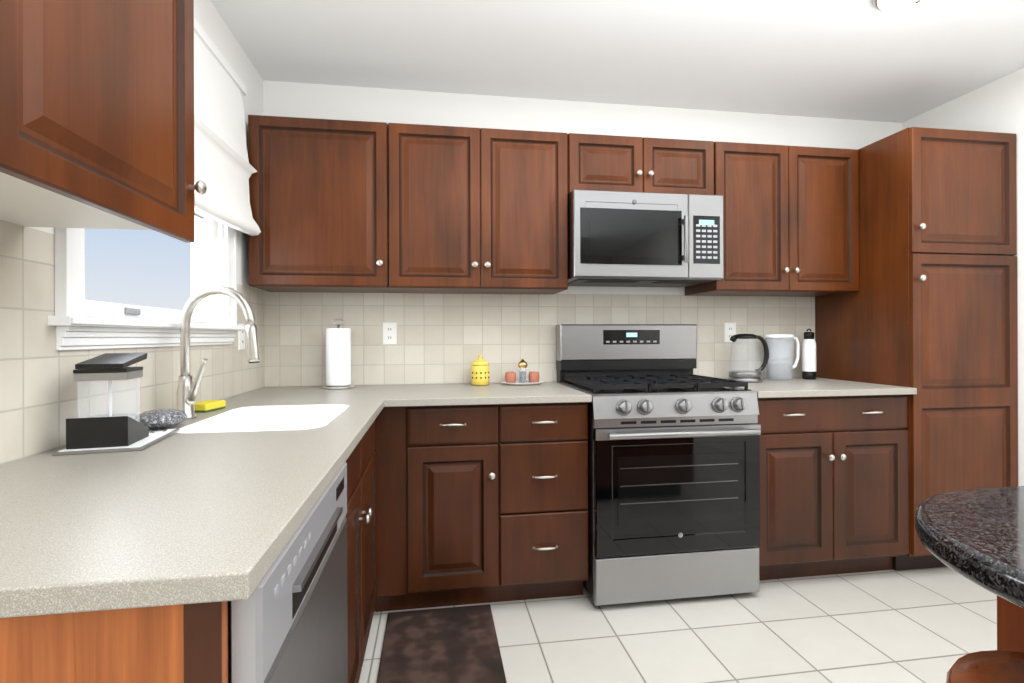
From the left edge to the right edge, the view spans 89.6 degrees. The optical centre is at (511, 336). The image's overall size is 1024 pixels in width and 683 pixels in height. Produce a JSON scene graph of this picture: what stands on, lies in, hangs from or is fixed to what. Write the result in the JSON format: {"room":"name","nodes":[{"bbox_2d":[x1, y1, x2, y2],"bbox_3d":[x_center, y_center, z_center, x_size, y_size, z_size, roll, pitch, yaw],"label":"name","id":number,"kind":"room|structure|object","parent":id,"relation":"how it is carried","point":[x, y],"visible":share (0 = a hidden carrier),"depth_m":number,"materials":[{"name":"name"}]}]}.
{"room":"kitchen","nodes":[
{"label":"kitchen","id":0,"kind":"room"},
{"bbox_2d":[0,0,264,464],"bbox_3d":[-0.863,-0.066,-0.363,0.120,2.468,6.000,0,0,-9],"label":"wall","id":1,"kind":"structure","parent":0,"point":[39,391],"depth_m":1.18,"materials":[{"name":"tile"}]},
{"bbox_2d":[0,0,206,242],"bbox_3d":[-0.804,-0.599,0.845,0.363,0.787,0.540,0,0,-9],"label":"upper cabinet","id":2,"kind":"object","parent":1,"relation":"attached to","point":[97,96],"visible":1,"depth_m":0.84,"materials":[{"name":"brown wood"}]},
{"bbox_2d":[48,210,244,349],"bbox_3d":[-1.149,-0.482,1.667,0.174,1.028,1.066,0,0,-9],"label":"window","id":3,"kind":"structure","parent":1,"relation":"in","point":[80,323],"depth_m":1.52,"materials":[{"name":"white"}]},
{"bbox_2d":[194,18,260,235],"bbox_3d":[-1.068,-0.760,1.700,0.094,0.672,1.148,0,0,-9],"label":"blind","id":4,"kind":"object","parent":1,"relation":"attached to","point":[221,161],"visible":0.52,"depth_m":1.95,"materials":[{"name":"white fabric"}]},
{"bbox_2d":[238,324,244,349],"bbox_3d":[-1.204,0.001,2.297,0.007,0.116,0.072,0,0,-9],"label":"outlet","id":5,"kind":"object","parent":1,"relation":"attached to","point":[241,334],"visible":0.86,"depth_m":2.29,"materials":[{"name":"white plastic"}]},
{"bbox_2d":[263,80,901,386],"bbox_3d":[0.565,-0.072,2.950,3.940,2.468,0.120,0,0,-9],"label":"wall","id":6,"kind":"structure","parent":0,"point":[439,336],"depth_m":2.80,"materials":[{"name":"tile"}]},
{"bbox_2d":[248,115,392,292],"bbox_3d":[-0.898,-0.610,2.482,0.608,0.765,0.362,0,0,-9],"label":"upper cabinet","id":7,"kind":"object","parent":6,"relation":"attached to","point":[318,190],"visible":0.96,"depth_m":2.34,"materials":[{"name":"brown wood"}]},
{"bbox_2d":[383,322,396,344],"bbox_3d":[-0.641,-0.016,2.702,0.072,0.116,0.007,0,0,-9],"label":"outlet","id":8,"kind":"object","parent":6,"relation":"attached to","point":[389,328],"visible":1,"depth_m":2.70,"materials":[{"name":"white plastic"}]},
{"bbox_2d":[388,123,567,294],"bbox_3d":[-0.171,-0.612,2.592,0.858,0.765,0.362,0,0,-9],"label":"upper cabinet","id":9,"kind":"object","parent":6,"relation":"attached to","point":[471,210],"visible":1,"depth_m":2.44,"materials":[{"name":"brown wood"}]},
{"bbox_2d":[567,133,713,194],"bbox_3d":[0.633,-0.849,2.715,0.766,0.298,0.362,0,0,-9],"label":"upper cabinet","id":10,"kind":"object","parent":6,"relation":"attached to","point":[594,162],"visible":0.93,"depth_m":2.57,"materials":[{"name":"brown wood"}]},
{"bbox_2d":[568,189,723,286],"bbox_3d":[0.641,-0.486,2.668,0.762,0.421,0.456,0,0,-9],"label":"microwave","id":11,"kind":"object","parent":10,"relation":"attached to","point":[616,238],"visible":0.98,"depth_m":2.48,"materials":[{"name":"silver metal"}]},
{"bbox_2d":[724,323,735,342],"bbox_3d":[1.267,-0.023,2.992,0.072,0.116,0.007,0,0,-9],"label":"outlet","id":12,"kind":"object","parent":6,"relation":"attached to","point":[729,328],"visible":0.88,"depth_m":2.99,"materials":[{"name":"white plastic"}]},
{"bbox_2d":[685,141,858,296],"bbox_3d":[1.423,-0.619,2.835,0.828,0.765,0.362,0,0,-9],"label":"upper cabinet","id":13,"kind":"object","parent":6,"relation":"attached to","point":[791,213],"visible":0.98,"depth_m":2.69,"materials":[{"name":"brown wood"}]},
{"bbox_2d":[210,0,1023,122],"bbox_3d":[1.020,-1.337,-0.075,3.940,0.060,6.240,0,0,-9],"label":"ceiling","id":14,"kind":"structure","parent":0,"point":[836,59],"depth_m":2.34,"materials":[{"name":"white paint"}]},
{"bbox_2d":[873,0,938,12],"bbox_3d":[1.515,-1.276,1.922,0.278,0.065,0.278,0,0,-9],"label":"lamp","id":15,"kind":"object","parent":14,"relation":"attached to","point":[890,6],"visible":1,"depth_m":1.97,"materials":[{"name":"silver metal"}]},
{"bbox_2d":[359,567,996,682],"bbox_3d":[1.030,1.190,-0.075,3.940,0.060,6.240,0,0,-9],"label":"floor","id":16,"kind":"structure","parent":0,"point":[883,626],"depth_m":2.02,"materials":[{"name":"tile"}]},
{"bbox_2d":[0,601,227,682],"bbox_3d":[-0.624,0.725,0.533,0.613,0.883,0.021,0,0,-9],"label":"cabinet end panel","id":17,"kind":"object","parent":16,"relation":"on","point":[184,643],"visible":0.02,"depth_m":0.56,"materials":[{"name":"brown wood"}]},
{"bbox_2d":[228,462,347,682],"bbox_3d":[-0.641,0.728,0.853,0.640,0.879,0.612,0,0,-9],"label":"dishwasher","id":18,"kind":"object","parent":16,"relation":"on","point":[292,627],"visible":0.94,"depth_m":0.79,"materials":[{"name":"silver metal"}]},
{"bbox_2d":[345,419,376,682],"bbox_3d":[-0.770,0.726,1.613,0.651,0.883,0.923,0,0,-9],"label":"base cabinet","id":19,"kind":"object","parent":16,"relation":"on","point":[361,463],"visible":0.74,"depth_m":1.62,"materials":[{"name":"brown wood"}]},
{"bbox_2d":[0,378,916,617],"bbox_3d":[0.443,0.343,1.763,3.095,0.190,2.185,0,0,-9],"label":"countertop","id":20,"kind":"structure","parent":19,"relation":"on","point":[202,513],"depth_m":0.82,"materials":[{"name":"white stone"}]},
{"bbox_2d":[52,353,179,455],"bbox_3d":[-0.932,0.146,1.236,0.165,0.212,0.250,0,0,-17],"label":"soap caddy","id":21,"kind":"object","parent":20,"relation":"on","point":[120,433],"visible":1,"depth_m":1.14,"materials":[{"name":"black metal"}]},
{"bbox_2d":[134,409,187,428],"bbox_3d":[-0.970,0.226,1.415,0.123,0.052,0.159,0,0,-9],"label":"scrubber","id":22,"kind":"object","parent":20,"relation":"on","point":[157,418],"visible":0.88,"depth_m":1.38,"materials":[{"name":"metal"}]},
{"bbox_2d":[194,400,225,411],"bbox_3d":[-1.051,0.239,1.773,0.070,0.028,0.110,0,0,3],"label":"sponge","id":23,"kind":"object","parent":20,"relation":"on","point":[207,405],"visible":0.76,"depth_m":1.75,"materials":[{"name":"yellow"}]},
{"bbox_2d":[176,286,259,418],"bbox_3d":[-0.911,0.047,1.581,0.272,0.410,0.072,0,0,8],"label":"faucet","id":24,"kind":"object","parent":20,"relation":"on","point":[186,392],"visible":0.96,"depth_m":1.58,"materials":[{"name":"silver metal"}]},
{"bbox_2d":[322,319,354,388],"bbox_3d":[-0.854,0.082,2.536,0.152,0.340,0.152,0,0,-9],"label":"paper towel","id":25,"kind":"object","parent":20,"relation":"on","point":[338,340],"visible":1,"depth_m":2.49,"materials":[{"name":"white paper"}]},
{"bbox_2d":[471,355,489,385],"bbox_3d":[-0.164,0.171,2.659,0.098,0.157,0.103,0,0,-9],"label":"jar","id":26,"kind":"object","parent":20,"relation":"on","point":[480,370],"visible":1,"depth_m":2.62,"materials":[{"name":"yellow ceramic"}]},
{"bbox_2d":[501,359,543,384],"bbox_3d":[0.054,0.183,2.685,0.225,0.131,0.144,0,0,-9],"label":"tray","id":27,"kind":"object","parent":20,"relation":"on","point":[510,377],"visible":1,"depth_m":2.66,"materials":[{"name":"ceramic"}]},
{"bbox_2d":[728,334,768,382],"bbox_3d":[1.235,0.114,2.832,0.304,0.260,0.176,0,0,33],"label":"kettle","id":28,"kind":"object","parent":20,"relation":"on","point":[749,376],"visible":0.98,"depth_m":2.77,"materials":[{"name":"silver metal"}]},
{"bbox_2d":[764,334,799,368],"bbox_3d":[1.527,0.114,2.909,0.210,0.257,0.116,0,0,-9],"label":"pitcher","id":29,"kind":"object","parent":20,"relation":"on","point":[791,336],"visible":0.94,"depth_m":2.91,"materials":[{"name":"white plastic"}]},
{"bbox_2d":[802,329,816,378],"bbox_3d":[1.694,0.098,2.940,0.072,0.288,0.072,0,0,-9],"label":"bottle","id":30,"kind":"object","parent":20,"relation":"on","point":[809,343],"visible":1,"depth_m":2.91,"materials":[{"name":"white plastic"}]},
{"bbox_2d":[374,407,407,611],"bbox_3d":[-0.547,0.725,2.415,0.135,0.883,0.598,0,0,-9],"label":"base cabinet","id":31,"kind":"object","parent":16,"relation":"on","point":[391,481],"depth_m":2.12,"materials":[{"name":"brown wood"}]},
{"bbox_2d":[377,604,506,682],"bbox_3d":[-0.243,1.158,1.774,0.430,0.014,0.840,0,0,-9],"label":"kitchen mat","id":32,"kind":"object","parent":16,"relation":"on","point":[451,644],"visible":1,"depth_m":1.90,"materials":[{"name":"brown fabric"}]},
{"bbox_2d":[406,404,498,608],"bbox_3d":[-0.287,0.724,2.428,0.383,0.883,0.650,0,0,-9],"label":"base cabinet","id":33,"kind":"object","parent":16,"relation":"on","point":[452,450],"depth_m":2.14,"materials":[{"name":"brown wood"}]},
{"bbox_2d":[497,402,587,601],"bbox_3d":[0.096,0.723,2.487,0.392,0.883,0.651,0,0,-9],"label":"drawers","id":34,"kind":"object","parent":16,"relation":"on","point":[543,447],"depth_m":2.20,"materials":[{"name":"brown wood"}]},
{"bbox_2d":[556,324,760,605],"bbox_3d":[0.678,0.548,2.524,0.772,1.228,0.731,0,0,-9],"label":"gas range","id":35,"kind":"object","parent":16,"relation":"on","point":[674,452],"visible":0.98,"depth_m":2.24,"materials":[{"name":"silver metal"}]},
{"bbox_2d":[757,395,908,579],"bbox_3d":[1.456,0.717,2.694,0.816,0.883,0.651,0,0,-9],"label":"base cabinet","id":36,"kind":"object","parent":16,"relation":"on","point":[834,470],"visible":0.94,"depth_m":2.41,"materials":[{"name":"brown wood"}]},
{"bbox_2d":[815,127,1017,570],"bbox_3d":[2.156,0.076,2.793,0.598,2.160,0.666,0,0,-9],"label":"pantry cabinet","id":37,"kind":"object","parent":16,"relation":"on","point":[933,311],"visible":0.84,"depth_m":2.51,"materials":[{"name":"brown wood"}]},
{"bbox_2d":[915,486,1023,652],"bbox_3d":[1.271,0.702,-0.012,1.300,0.915,1.852,0,0,-9],"label":"kitchen island","id":38,"kind":"object","parent":16,"relation":"on","point":[978,534],"visible":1,"depth_m":0.67,"materials":[{"name":"black stone"}]},
{"bbox_2d":[946,650,1023,682],"bbox_3d":[0.656,0.792,0.576,0.260,0.742,0.260,0,0,-9],"label":"stool","id":39,"kind":"object","parent":16,"relation":"on","point":[994,666],"visible":1,"depth_m":0.66,"materials":[{"name":"brown wood"}]},
{"bbox_2d":[902,68,1023,485],"bbox_3d":[2.913,-0.081,0.212,0.120,2.468,6.000,0,0,-9],"label":"wall","id":40,"kind":"structure","parent":0,"point":[998,105],"depth_m":2.59,"materials":[{"name":"white paint"}]}
]}

